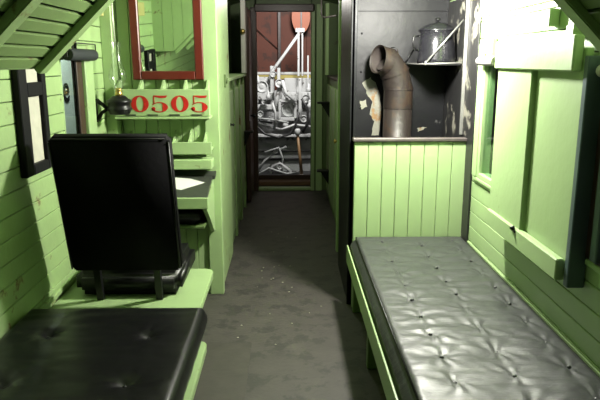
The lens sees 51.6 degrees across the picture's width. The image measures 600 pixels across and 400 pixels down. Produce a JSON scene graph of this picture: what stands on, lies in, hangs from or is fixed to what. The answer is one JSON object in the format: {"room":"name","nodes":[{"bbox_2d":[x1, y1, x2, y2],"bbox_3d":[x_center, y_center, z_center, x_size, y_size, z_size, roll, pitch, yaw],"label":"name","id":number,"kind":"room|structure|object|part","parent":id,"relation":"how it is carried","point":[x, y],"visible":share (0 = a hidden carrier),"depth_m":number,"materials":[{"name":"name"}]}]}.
{"room":"train caboose interior","nodes":[
{"label":"train caboose interior","id":0,"kind":"room"},
{"bbox_2d":[0,18,106,338],"bbox_3d":[-1.342,-0.141,3.325,0.060,2.180,9.800,0,13,-1],"label":"wall","id":1,"kind":"structure","parent":0,"point":[34,256],"depth_m":3.02,"materials":[{"name":"green paint"}]},
{"bbox_2d":[0,0,42,46],"bbox_3d":[-0.842,-0.638,1.952,0.519,0.502,0.080,0,13,-1],"label":"trim","id":2,"kind":"structure","parent":1,"relation":"attached to","point":[19,11],"depth_m":1.93,"materials":[{"name":"green paint"}]},
{"bbox_2d":[10,69,51,177],"bbox_3d":[-1.289,-0.397,2.992,0.034,0.535,0.320,0,13,-1],"label":"frame","id":3,"kind":"object","parent":1,"relation":"attached to","point":[28,86],"visible":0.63,"depth_m":2.96,"materials":[{"name":"wood"}]},
{"bbox_2d":[0,0,96,69],"bbox_3d":[-0.899,-0.371,0.489,0.724,0.577,4.310,0,13,-1],"label":"ceiling","id":4,"kind":"structure","parent":1,"relation":"attached to","point":[51,20],"depth_m":2.33,"materials":[{"name":"green paint"}]},
{"bbox_2d":[38,271,80,308],"bbox_3d":[-1.290,0.602,2.867,0.020,0.030,3.380,0,13,-1],"label":"baseboard","id":5,"kind":"structure","parent":1,"relation":"attached to","point":[51,299],"depth_m":3.32,"materials":[{"name":"green paint"}]},
{"bbox_2d":[34,0,113,73],"bbox_3d":[-0.856,-0.782,2.586,0.515,0.498,0.080,0,13,-1],"label":"trim","id":6,"kind":"structure","parent":1,"relation":"attached to","point":[100,6],"depth_m":2.58,"materials":[{"name":"green paint"}]},
{"bbox_2d":[59,57,97,133],"bbox_3d":[-1.318,-0.524,3.711,0.038,0.680,0.520,0,13,-1],"label":"window","id":7,"kind":"structure","parent":1,"relation":"in","point":[84,75],"depth_m":3.78,"materials":[{"name":"green paint"}]},
{"bbox_3d":[-1.313,-0.564,3.888,0.022,0.680,0.158,0,13,-1],"label":"casing","id":8,"kind":"part","parent":7,"relation":"part of","materials":[{"name":"green paint"}]},
{"bbox_2d":[62,42,98,60],"bbox_3d":[-1.280,-0.898,3.614,0.080,0.169,0.516,0,13,-1],"label":"roller blind","id":9,"kind":"object","parent":1,"relation":"attached to","point":[73,54],"visible":0.73,"depth_m":3.55,"materials":[{"name":"black fabric"}]},
{"bbox_3d":[-1.272,-0.889,3.683,0.008,0.084,0.384,0,13,-1],"label":"rod","id":10,"kind":"part","parent":9,"relation":"part of","materials":[{"name":"green metal"}]},
{"bbox_2d":[99,3,120,133],"bbox_3d":[-1.294,-0.584,4.298,0.075,1.660,0.090,0,13,-1],"label":"trim","id":11,"kind":"structure","parent":1,"relation":"attached to","point":[110,73],"depth_m":4.18,"materials":[{"name":"green paint"}]},
{"bbox_2d":[95,43,131,121],"bbox_3d":[-1.203,-0.759,4.004,0.230,0.505,0.160,6,14,24],"label":"oil lamp","id":12,"kind":"object","parent":1,"relation":"attached to","point":[119,104],"visible":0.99,"depth_m":3.98,"materials":[{"name":"black metal"}]},
{"bbox_3d":[-1.172,-0.700,4.003,0.052,0.050,0.052,0,13,-1],"label":"burner","id":13,"kind":"part","parent":12,"relation":"part of","materials":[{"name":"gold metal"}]},
{"bbox_2d":[113,0,210,292],"bbox_3d":[-0.968,-0.477,4.410,0.730,2.402,0.050,0,13,-1],"label":"wall","id":14,"kind":"structure","parent":0,"point":[197,239],"depth_m":4.37,"materials":[{"name":"green paint"}]},
{"bbox_2d":[114,80,211,118],"bbox_3d":[-0.932,-0.689,4.247,0.638,0.257,0.173,0,13,-1],"label":"rack","id":15,"kind":"object","parent":14,"relation":"attached to","point":[162,103],"visible":0.99,"depth_m":4.18,"materials":[{"name":"green paint"}]},
{"bbox_2d":[128,0,203,79],"bbox_3d":[-0.905,-1.153,4.198,0.485,0.666,0.067,0,13,-1],"label":"wall mirror","id":16,"kind":"object","parent":14,"relation":"attached to","point":[166,36],"visible":1,"depth_m":4.21,"materials":[{"name":"red paint"}]},
{"bbox_3d":[-0.905,-1.153,4.199,0.377,0.557,0.007,0,15,-1],"label":"glass","id":17,"kind":"part","parent":16,"relation":"part of","materials":[{"name":"green mirror"}]},
{"bbox_2d":[129,130,213,169],"bbox_3d":[-0.931,-0.352,4.335,0.640,0.260,0.148,0,13,-1],"label":"rack","id":18,"kind":"object","parent":14,"relation":"attached to","point":[190,147],"visible":0.45,"depth_m":4.28,"materials":[{"name":"green paint"}]},
{"bbox_2d":[172,142,212,154],"bbox_3d":[-0.931,-0.367,4.322,0.640,0.085,0.119,0,13,-1],"label":"shelf","id":19,"kind":"object","parent":18,"relation":"on","point":[179,148],"depth_m":4.27,"materials":[{"name":"green paint"}]},
{"bbox_2d":[174,170,215,230],"bbox_3d":[-0.956,0.048,4.268,0.725,0.439,0.442,0,13,-1],"label":"desk","id":20,"kind":"object","parent":14,"relation":"attached to","point":[201,196],"visible":0.47,"depth_m":4.19,"materials":[{"name":"green paint"}]},
{"bbox_2d":[175,178,204,189],"bbox_3d":[-0.793,-0.111,4.233,0.251,0.052,0.169,4,13,17],"label":"paper sheet","id":21,"kind":"object","parent":20,"relation":"on","point":[181,183],"visible":0.65,"depth_m":4.24,"materials":[{"name":"white paper"}]},
{"bbox_2d":[180,213,207,228],"bbox_3d":[-0.962,0.147,4.332,0.635,0.018,0.365,0,13,-1],"label":"shelf","id":22,"kind":"object","parent":20,"relation":"attached to","point":[201,224],"visible":0.2,"depth_m":4.18,"materials":[{"name":"green paint"}]},
{"bbox_2d":[178,209,203,224],"bbox_3d":[-0.964,0.080,4.294,0.570,0.125,0.300,0,13,-1],"label":"cushion","id":23,"kind":"object","parent":22,"relation":"on","point":[186,216],"visible":0.26,"depth_m":4.17,"materials":[{"name":"black plastic"}]},
{"bbox_2d":[201,0,224,293],"bbox_3d":[-0.618,-0.456,4.409,0.100,2.360,0.075,0,13,-1],"label":"trim","id":24,"kind":"structure","parent":14,"relation":"attached to","point":[209,7],"depth_m":4.37,"materials":[{"name":"green paint"}]},
{"bbox_2d":[227,0,231,72],"bbox_3d":[-0.834,-1.716,6.369,0.020,0.838,2.590,0,13,-1],"label":"wall","id":25,"kind":"structure","parent":0,"point":[228,2],"depth_m":7.43,"materials":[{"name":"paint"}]},
{"bbox_2d":[230,0,338,189],"bbox_3d":[-0.180,-1.361,8.127,2.450,2.500,0.060,0,13,-1],"label":"wall","id":26,"kind":"structure","parent":0,"point":[333,8],"depth_m":7.96,"materials":[{"name":"green paint"}]},
{"bbox_2d":[245,7,255,200],"bbox_3d":[-0.593,-1.171,7.690,0.116,2.280,0.700,0,13,-1],"label":"door","id":27,"kind":"structure","parent":26,"relation":"in","point":[248,78],"depth_m":7.48,"materials":[{"name":"brown paint"}]},
{"bbox_2d":[250,4,313,190],"bbox_3d":[-0.224,-1.297,8.069,0.800,2.400,0.080,0,13,-1],"label":"trim","id":28,"kind":"structure","parent":26,"relation":"attached to","point":[257,7],"depth_m":7.89,"materials":[{"name":"brown paint"}]},
{"bbox_2d":[259,186,310,190],"bbox_3d":[-0.205,-0.156,8.387,0.720,0.035,0.120,0,13,-1],"label":"trim","id":29,"kind":"structure","parent":26,"relation":"attached to","point":[263,188],"depth_m":8.33,"materials":[{"name":"green paint"}]},
{"bbox_2d":[311,4,322,190],"bbox_3d":[0.218,-1.301,8.087,0.145,2.400,0.060,0,13,-1],"label":"trim","id":30,"kind":"structure","parent":26,"relation":"attached to","point":[319,28],"depth_m":8.04,"materials":[{"name":"green paint"}]},
{"bbox_2d":[202,185,385,399],"bbox_3d":[-0.067,0.916,3.868,2.600,0.080,10.350,0,13,-1],"label":"floor","id":31,"kind":"structure","parent":0,"point":[319,354],"depth_m":4.36,"materials":[{"name":"grey concrete"}]},
{"bbox_2d":[50,269,212,399],"bbox_3d":[-0.858,0.889,2.776,0.870,0.445,2.260,0,13,-1],"label":"bench","id":32,"kind":"object","parent":31,"relation":"on","point":[193,293],"visible":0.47,"depth_m":3.32,"materials":[{"name":"green paint"}]},
{"bbox_2d":[0,308,207,399],"bbox_3d":[-0.860,0.705,2.320,0.852,0.110,1.370,0,13,-1],"label":"mattress","id":33,"kind":"object","parent":32,"relation":"on","point":[86,353],"visible":1,"depth_m":2.48,"materials":[{"name":"black leather"}]},
{"bbox_2d":[47,133,194,299],"bbox_3d":[-0.920,0.051,3.398,0.604,0.916,0.878,0,13,-1],"label":"padded seat","id":34,"kind":"object","parent":32,"relation":"on","point":[117,194],"visible":1,"depth_m":3.05,"materials":[{"name":"black leather"}]},
{"bbox_2d":[76,243,194,293],"bbox_3d":[-0.938,0.393,3.632,0.575,0.145,0.570,0,13,-1],"label":"seat cushion","id":35,"kind":"object","parent":34,"relation":"on","point":[114,281],"depth_m":3.38,"materials":[{"name":"black leather"}]},
{"bbox_2d":[193,343,251,399],"bbox_3d":[-0.439,0.975,3.413,0.300,0.002,0.850,0,13,-1],"label":"floor hatch","id":36,"kind":"object","parent":31,"relation":"on","point":[224,372],"visible":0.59,"depth_m":3.46,"materials":[{"name":"grey metal"}]},
{"bbox_2d":[217,0,232,279],"bbox_3d":[-0.941,-0.567,4.857,0.781,2.379,0.840,0,13,-1],"label":"locker","id":37,"kind":"object","parent":31,"relation":"on","point":[222,16],"visible":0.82,"depth_m":4.84,"materials":[{"name":"green paint"}]},
{"bbox_2d":[229,73,246,254],"bbox_3d":[-0.977,-0.483,6.361,0.765,1.560,2.040,0,13,-1],"label":"locker","id":38,"kind":"object","parent":31,"relation":"on","point":[236,80],"visible":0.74,"depth_m":6.29,"materials":[{"name":"green paint"}]},
{"bbox_3d":[-0.629,-0.338,5.714,0.015,1.320,0.440,0,13,-1],"label":"door panel","id":39,"kind":"part","parent":38,"relation":"part of","materials":[{"name":"green paint"}]},
{"bbox_3d":[-0.641,-0.478,6.338,0.015,1.320,0.440,0,13,-1],"label":"door panel","id":40,"kind":"part","parent":38,"relation":"part of","materials":[{"name":"green paint"}]},
{"bbox_3d":[-0.653,-0.618,6.962,0.015,1.320,0.440,0,13,-1],"label":"door panel","id":41,"kind":"part","parent":38,"relation":"part of","materials":[{"name":"green paint"}]},
{"bbox_2d":[240,0,246,72],"bbox_3d":[-0.635,-1.827,6.950,0.060,0.795,0.215,0,13,-1],"label":"green door edge","id":42,"kind":"object","parent":38,"relation":"on","point":[242,2],"visible":1,"depth_m":6.92,"materials":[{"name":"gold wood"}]},
{"bbox_2d":[244,130,253,143],"bbox_3d":[-0.586,-0.708,7.128,0.104,0.182,0.120,0,13,-1],"label":"corner shelf","id":43,"kind":"object","parent":38,"relation":"attached to","point":[246,132],"visible":1,"depth_m":7.11,"materials":[{"name":"black metal"}]},
{"bbox_2d":[259,179,309,185],"bbox_3d":[-0.217,-0.247,8.735,0.770,0.060,0.160,0,13,-1],"label":"trim","id":44,"kind":"structure","parent":31,"relation":"on","point":[267,182],"depth_m":8.66,"materials":[{"name":"brown wood"}]},
{"bbox_2d":[259,174,309,179],"bbox_3d":[-0.219,-0.300,8.836,0.770,0.120,0.060,0,13,-1],"label":"trim","id":45,"kind":"structure","parent":31,"relation":"on","point":[290,176],"depth_m":8.80,"materials":[{"name":"brown paint"}]},
{"bbox_2d":[326,75,337,223],"bbox_3d":[0.684,-0.591,6.912,0.753,1.530,2.480,0,13,-1],"label":"locker","id":46,"kind":"object","parent":31,"relation":"on","point":[332,80],"visible":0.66,"depth_m":6.85,"materials":[{"name":"green paint"}]},
{"bbox_2d":[317,169,328,184],"bbox_3d":[0.273,-0.276,7.487,0.144,0.182,0.120,0,13,-1],"label":"corner shelf","id":47,"kind":"object","parent":46,"relation":"attached to","point":[325,172],"visible":1,"depth_m":7.47,"materials":[{"name":"wood"}]},
{"bbox_2d":[317,101,329,115],"bbox_3d":[0.273,-1.066,7.310,0.144,0.182,0.120,0,13,-1],"label":"corner shelf","id":48,"kind":"object","parent":46,"relation":"attached to","point":[325,104],"visible":1,"depth_m":7.29,"materials":[{"name":"black metal"}]},
{"bbox_2d":[325,3,328,74],"bbox_3d":[0.322,-1.907,7.374,0.040,0.825,0.110,0,13,-1],"label":"post","id":49,"kind":"object","parent":46,"relation":"on","point":[326,4],"visible":1,"depth_m":7.33,"materials":[{"name":"paint"}]},
{"bbox_3d":[0.350,-0.738,7.590,0.015,1.320,0.620,0,13,-1],"label":"door panel","id":50,"kind":"part","parent":46,"relation":"part of","materials":[{"name":"green paint"}]},
{"bbox_3d":[0.364,-0.574,6.859,0.015,1.320,0.620,0,13,-1],"label":"door panel","id":51,"kind":"part","parent":46,"relation":"part of","materials":[{"name":"green paint"}]},
{"bbox_3d":[0.378,-0.410,6.127,0.015,1.320,0.620,0,13,-1],"label":"door panel","id":52,"kind":"part","parent":46,"relation":"part of","materials":[{"name":"green paint"}]},
{"bbox_2d":[336,0,341,251],"bbox_3d":[0.344,-0.677,5.421,0.032,2.350,0.060,0,13,-1],"label":"post","id":53,"kind":"object","parent":31,"relation":"on","point":[340,1],"visible":0.59,"depth_m":5.41,"materials":[{"name":"paint"}]},
{"bbox_2d":[346,245,401,399],"bbox_3d":[0.748,0.829,3.034,0.796,0.450,2.730,0,13,-1],"label":"bunk bed","id":54,"kind":"object","parent":31,"relation":"on","point":[376,354],"visible":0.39,"depth_m":3.18,"materials":[{"name":"green paint"}]},
{"bbox_3d":[0.394,0.577,4.268,0.060,0.403,0.060,0,13,-1],"label":"leg","id":55,"kind":"part","parent":54,"relation":"part of","materials":[{"name":"green paint"}]},
{"bbox_3d":[0.409,0.752,3.487,0.060,0.403,0.060,0,13,-1],"label":"leg","id":56,"kind":"part","parent":54,"relation":"part of","materials":[{"name":"green paint"}]},
{"bbox_3d":[0.458,0.856,3.020,0.020,0.402,2.596,0,13,-1],"label":"panel","id":57,"kind":"part","parent":54,"relation":"part of","materials":[{"name":"green paint"}]},
{"bbox_2d":[350,236,599,399],"bbox_3d":[0.756,0.568,2.999,0.776,0.100,2.595,0,13,-1],"label":"mattress","id":58,"kind":"object","parent":54,"relation":"on","point":[449,326],"visible":1,"depth_m":2.76,"materials":[{"name":"grey leather"}]},
{"bbox_2d":[351,137,466,306],"bbox_3d":[0.734,0.169,4.273,0.768,1.200,0.065,0,13,-1],"label":"wall","id":59,"kind":"structure","parent":31,"relation":"on","point":[403,186],"depth_m":4.20,"materials":[{"name":"green paint"}]},
{"bbox_3d":[0.734,-0.404,4.144,0.768,0.024,0.065,0,13,-1],"label":"cap rail","id":60,"kind":"part","parent":59,"relation":"part of","materials":[{"name":"silver metal"}]},
{"bbox_2d":[338,0,481,303],"bbox_3d":[0.719,-0.459,4.513,0.787,2.320,1.060,0,13,-1],"label":"enclosure","id":61,"kind":"object","parent":31,"relation":"on","point":[444,96],"visible":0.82,"depth_m":4.59,"materials":[{"name":"metal"}]},
{"bbox_2d":[370,45,413,136],"bbox_3d":[0.679,-0.450,4.608,0.312,1.363,0.222,-5,14,-22],"label":"pipe","id":62,"kind":"object","parent":61,"relation":"attached to","point":[394,73],"visible":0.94,"depth_m":4.48,"materials":[{"name":"metal"}]},
{"bbox_2d":[405,19,463,64],"bbox_3d":[0.939,-1.116,4.405,0.340,0.307,0.465,0,13,-1],"label":"shelf","id":63,"kind":"object","parent":61,"relation":"attached to","point":[460,23],"visible":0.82,"depth_m":4.23,"materials":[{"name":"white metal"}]},
{"bbox_2d":[412,18,456,62],"bbox_3d":[0.961,-1.116,4.350,0.275,0.312,0.275,10,16,37],"label":"enamel pot","id":64,"kind":"object","parent":63,"relation":"on","point":[432,35],"visible":0.94,"depth_m":4.25,"materials":[{"name":"black metal"}]},
{"bbox_3d":[0.809,-1.098,4.344,0.055,0.113,0.015,-4,13,-16],"label":"handle","id":65,"kind":"part","parent":64,"relation":"part of","materials":[{"name":"black metal"}]},
{"bbox_3d":[0.961,-1.210,4.329,0.270,0.061,0.270,0,13,-1],"label":"lid","id":66,"kind":"part","parent":64,"relation":"part of","materials":[{"name":"metal"}]},
{"bbox_3d":[0.983,-1.078,4.215,0.259,0.298,0.012,0,13,-1],"label":"rod","id":67,"kind":"part","parent":63,"relation":"part of","materials":[{"name":"metal"}]},
{"bbox_2d":[228,0,451,5],"bbox_3d":[-0.122,-1.741,4.886,2.570,0.441,6.300,0,13,-1],"label":"ceiling","id":68,"kind":"structure","parent":0,"point":[232,2],"depth_m":7.66,"materials":[{"name":"green paint"}]},
{"bbox_2d":[111,4,115,45],"bbox_3d":[-1.181,-1.219,3.895,0.013,0.486,0.030,-4,13,-17],"label":"hanging wire","id":69,"kind":"object","parent":68,"relation":"hanging from","point":[111,4],"visible":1,"depth_m":3.92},
{"bbox_2d":[321,0,337,17],"bbox_3d":[0.316,-2.054,6.476,0.054,0.285,0.342,-6,14,-25],"label":"pipe","id":70,"kind":"object","parent":68,"relation":"hanging from","point":[336,15],"visible":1,"depth_m":6.59,"materials":[{"name":"grey metal"}]},
{"bbox_2d":[489,69,498,173],"bbox_3d":[3.165,-0.851,4.483,0.100,4.900,17.000,0,13,-1],"label":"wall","id":71,"kind":"structure","parent":0,"point":[497,70],"depth_m":9.62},
{"bbox_2d":[450,0,599,371],"bbox_3d":[1.168,-0.127,3.377,0.060,2.100,9.800,0,13,-1],"label":"wall","id":72,"kind":"structure","parent":0,"point":[574,312],"depth_m":3.01,"materials":[{"name":"green paint"}]},
{"bbox_2d":[472,44,495,188],"bbox_3d":[1.150,-0.498,3.683,0.080,0.840,0.480,0,13,-1],"label":"window","id":73,"kind":"structure","parent":72,"relation":"in","point":[486,79],"depth_m":3.82,"materials":[{"name":"green paint"}]},
{"bbox_3d":[1.117,-0.553,3.874,0.020,0.815,0.080,0,13,-1],"label":"casing","id":74,"kind":"part","parent":73,"relation":"part of","materials":[{"name":"green paint"}]},
{"bbox_3d":[1.124,-0.096,3.762,0.018,0.022,0.460,0,13,-1],"label":"sill","id":75,"kind":"part","parent":73,"relation":"part of","materials":[{"name":"green paint"}]},
{"bbox_2d":[476,38,496,65],"bbox_3d":[1.099,-0.858,3.596,0.072,0.158,0.314,0,13,-1],"label":"window frame","id":76,"kind":"structure","parent":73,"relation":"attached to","point":[481,60],"depth_m":3.55,"materials":[{"name":"green paint"}]},
{"bbox_2d":[480,0,552,16],"bbox_3d":[1.134,-0.980,2.872,0.018,0.125,1.930,0,13,-1],"label":"trim","id":77,"kind":"structure","parent":72,"relation":"attached to","point":[487,7],"depth_m":3.41,"materials":[{"name":"green paint"}]},
{"bbox_2d":[467,241,599,376],"bbox_3d":[1.147,0.595,2.764,0.010,0.030,3.090,0,13,-1],"label":"baseboard","id":78,"kind":"structure","parent":72,"relation":"attached to","point":[551,326],"depth_m":2.92,"materials":[{"name":"green paint"}]},
{"bbox_2d":[486,34,599,287],"bbox_3d":[1.084,-0.237,2.886,0.120,1.000,0.985,0,13,-1],"label":"shutter","id":79,"kind":"object","parent":72,"relation":"attached to","point":[547,117],"visible":0.98,"depth_m":2.70,"materials":[{"name":"green paint"}]},
{"bbox_3d":[1.062,0.190,3.000,0.037,0.093,0.910,0,13,-1],"label":"rail","id":80,"kind":"part","parent":79,"relation":"part of","materials":[{"name":"green paint"}]},
{"bbox_3d":[1.060,-0.664,2.824,0.042,0.140,0.920,0,13,-1],"label":"rail","id":81,"kind":"part","parent":79,"relation":"part of","materials":[{"name":"green paint"}]},
{"bbox_2d":[543,8,560,26],"bbox_3d":[1.120,-0.811,2.761,0.048,0.075,0.070,0,13,-1],"label":"wooden block","id":82,"kind":"object","parent":72,"relation":"attached to","point":[551,18],"visible":1,"depth_m":2.73,"materials":[{"name":"green paint"}]},
{"bbox_2d":[566,24,582,34],"bbox_3d":[1.125,-0.693,2.531,0.048,0.045,0.070,0,13,-1],"label":"wooden block","id":83,"kind":"object","parent":72,"relation":"attached to","point":[571,29],"visible":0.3,"depth_m":2.51,"materials":[{"name":"green paint"}]},
{"bbox_2d":[553,0,599,51],"bbox_3d":[0.781,-0.696,1.960,0.515,0.498,0.080,0,13,-1],"label":"trim","id":84,"kind":"structure","parent":72,"relation":"attached to","point":[574,10],"depth_m":1.96,"materials":[{"name":"green paint"}]},
{"bbox_2d":[578,0,599,24],"bbox_3d":[0.866,-0.359,0.192,0.659,0.577,3.660,0,13,-1],"label":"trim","id":85,"kind":"structure","parent":72,"relation":"attached to","point":[592,6],"depth_m":1.92,"materials":[{"name":"green paint"}]},
{"bbox_2d":[585,119,599,273],"bbox_3d":[1.182,0.024,1.802,0.090,0.755,1.260,0,13,-1],"label":"window","id":86,"kind":"structure","parent":72,"relation":"in","point":[592,253],"depth_m":2.38,"materials":[{"name":"green paint"}]},
{"bbox_3d":[1.168,0.382,1.874,0.038,0.025,1.245,0,13,-1],"label":"sill","id":87,"kind":"part","parent":86,"relation":"part of","materials":[{"name":"green paint"}]},
{"bbox_2d":[596,65,599,76],"bbox_3d":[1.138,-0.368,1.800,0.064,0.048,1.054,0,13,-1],"label":"knob","id":88,"kind":"object","parent":72,"relation":"attached to","point":[598,67],"visible":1,"depth_m":2.29,"materials":[{"name":"green metal"}]},
{"bbox_3d":[-0.085,1.602,4.970,14.000,0.100,19.000,0,13,-1],"label":"floor","id":89,"kind":"structure","parent":0,"visible":0},
{"bbox_2d":[256,12,310,89],"bbox_3d":[-0.153,-2.284,11.785,4.947,4.500,0.100,0,13,-1],"label":"wall","id":90,"kind":"structure","parent":89,"relation":"on","point":[275,30],"depth_m":11.63,"materials":[{"name":"brown paint"}]},
{"bbox_3d":[-0.386,-2.228,11.767,0.060,4.400,0.050,0,13,-1],"label":"post","id":91,"kind":"part","parent":90,"relation":"part of","materials":[{"name":"grey metal"}]},
{"bbox_2d":[257,28,310,174],"bbox_3d":[-0.195,-1.619,10.493,1.612,2.492,1.230,0,13,-1],"label":"machine","id":92,"kind":"object","parent":89,"relation":"on","point":[283,110],"visible":0.81,"depth_m":10.37,"materials":[{"name":"grey metal"}]},
{"bbox_3d":[-0.372,-1.665,10.177,0.167,0.476,0.069,0,13,-1],"label":"frame leg","id":93,"kind":"part","parent":92,"relation":"part of","materials":[{"name":"white paint"}]},
{"bbox_3d":[-0.351,-2.029,10.234,0.050,0.300,0.070,0,13,-1],"label":"post","id":94,"kind":"part","parent":92,"relation":"part of","materials":[{"name":"grey metal"}]},
{"bbox_3d":[-0.273,-2.385,10.325,0.540,0.755,0.051,0,13,-1],"label":"lever arm","id":95,"kind":"part","parent":92,"relation":"part of","materials":[{"name":"white paint"}]},
{"bbox_3d":[-0.307,-1.081,10.386,1.096,0.041,0.150,0,13,-1],"label":"rail","id":96,"kind":"part","parent":92,"relation":"part of","materials":[{"name":"white metal"}]},
{"bbox_3d":[-0.319,-2.219,10.854,1.015,0.044,0.060,0,13,-1],"label":"rail","id":97,"kind":"part","parent":92,"relation":"part of","materials":[{"name":"grey metal"}]},
{"bbox_3d":[-0.310,-0.756,10.566,1.112,0.752,0.060,0,13,-1],"label":"plate","id":98,"kind":"part","parent":92,"relation":"part of","materials":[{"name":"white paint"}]},
{"bbox_3d":[-0.292,-0.833,10.498,1.074,0.017,0.040,0,13,-1],"label":"rail","id":99,"kind":"part","parent":92,"relation":"part of","materials":[{"name":"black metal"}]},
{"bbox_3d":[-0.292,-0.695,10.529,1.074,0.033,0.040,0,13,-1],"label":"rail","id":100,"kind":"part","parent":92,"relation":"part of","materials":[{"name":"black metal"}]},
{"bbox_3d":[-0.309,-2.149,10.839,0.993,0.070,0.100,0,13,-1],"label":"rail","id":101,"kind":"part","parent":92,"relation":"part of","materials":[{"name":"metal"}]},
{"bbox_3d":[-0.331,-1.564,11.102,1.186,0.785,0.060,0,13,-1],"label":"plate","id":102,"kind":"part","parent":92,"relation":"part of","materials":[{"name":"white paint"}]},
{"bbox_3d":[-0.171,-1.493,10.220,0.330,0.780,0.069,0,13,-1],"label":"frame leg","id":103,"kind":"part","parent":92,"relation":"part of","materials":[{"name":"white paint"}]},
{"bbox_3d":[-0.024,-2.427,10.295,0.034,0.726,0.050,0,13,-1],"label":"post","id":104,"kind":"part","parent":92,"relation":"part of","materials":[{"name":"grey metal"}]},
{"bbox_2d":[295,129,302,173],"bbox_3d":[-0.004,-0.738,9.950,0.180,0.805,0.109,7,15,29],"label":"mallet","id":105,"kind":"object","parent":92,"relation":"on","point":[297,131],"visible":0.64,"depth_m":9.93,"materials":[{"name":"brown wood"}]},
{"bbox_3d":[-0.004,-0.728,9.953,0.128,0.671,0.055,8,15,31],"label":"handle","id":106,"kind":"part","parent":105,"relation":"part of","materials":[{"name":"brown wood"}]},
{"bbox_3d":[0.001,-1.703,10.104,0.049,0.555,0.060,0,13,-1],"label":"post","id":107,"kind":"part","parent":92,"relation":"part of","materials":[{"name":"grey metal"}]},
{"bbox_3d":[0.040,-2.431,10.347,0.026,0.712,0.050,0,13,-1],"label":"post","id":108,"kind":"part","parent":92,"relation":"part of","materials":[{"name":"white metal"}]},
{"bbox_3d":[0.133,-2.030,10.331,0.025,0.739,0.040,0,13,-1],"label":"post","id":109,"kind":"part","parent":92,"relation":"part of","materials":[{"name":"grey metal"}]},
{"bbox_2d":[292,12,309,71],"bbox_3d":[0.016,-1.810,11.502,0.330,3.700,0.065,0,13,-1],"label":"disc","id":110,"kind":"object","parent":89,"relation":"on","point":[299,19],"visible":0.42,"depth_m":11.17,"materials":[{"name":"orange paint"}]},
{"label":"outside","id":111,"kind":"structure","parent":0,"visible":0},
{"bbox_2d":[59,60,76,133],"bbox_3d":[-2.068,-1.103,5.606,0.040,2.100,3.500,0,13,-1],"label":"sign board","id":112,"kind":"object","parent":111,"point":[66,70],"visible":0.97,"depth_m":5.50,"materials":[{"name":"blue metal"}]}
]}

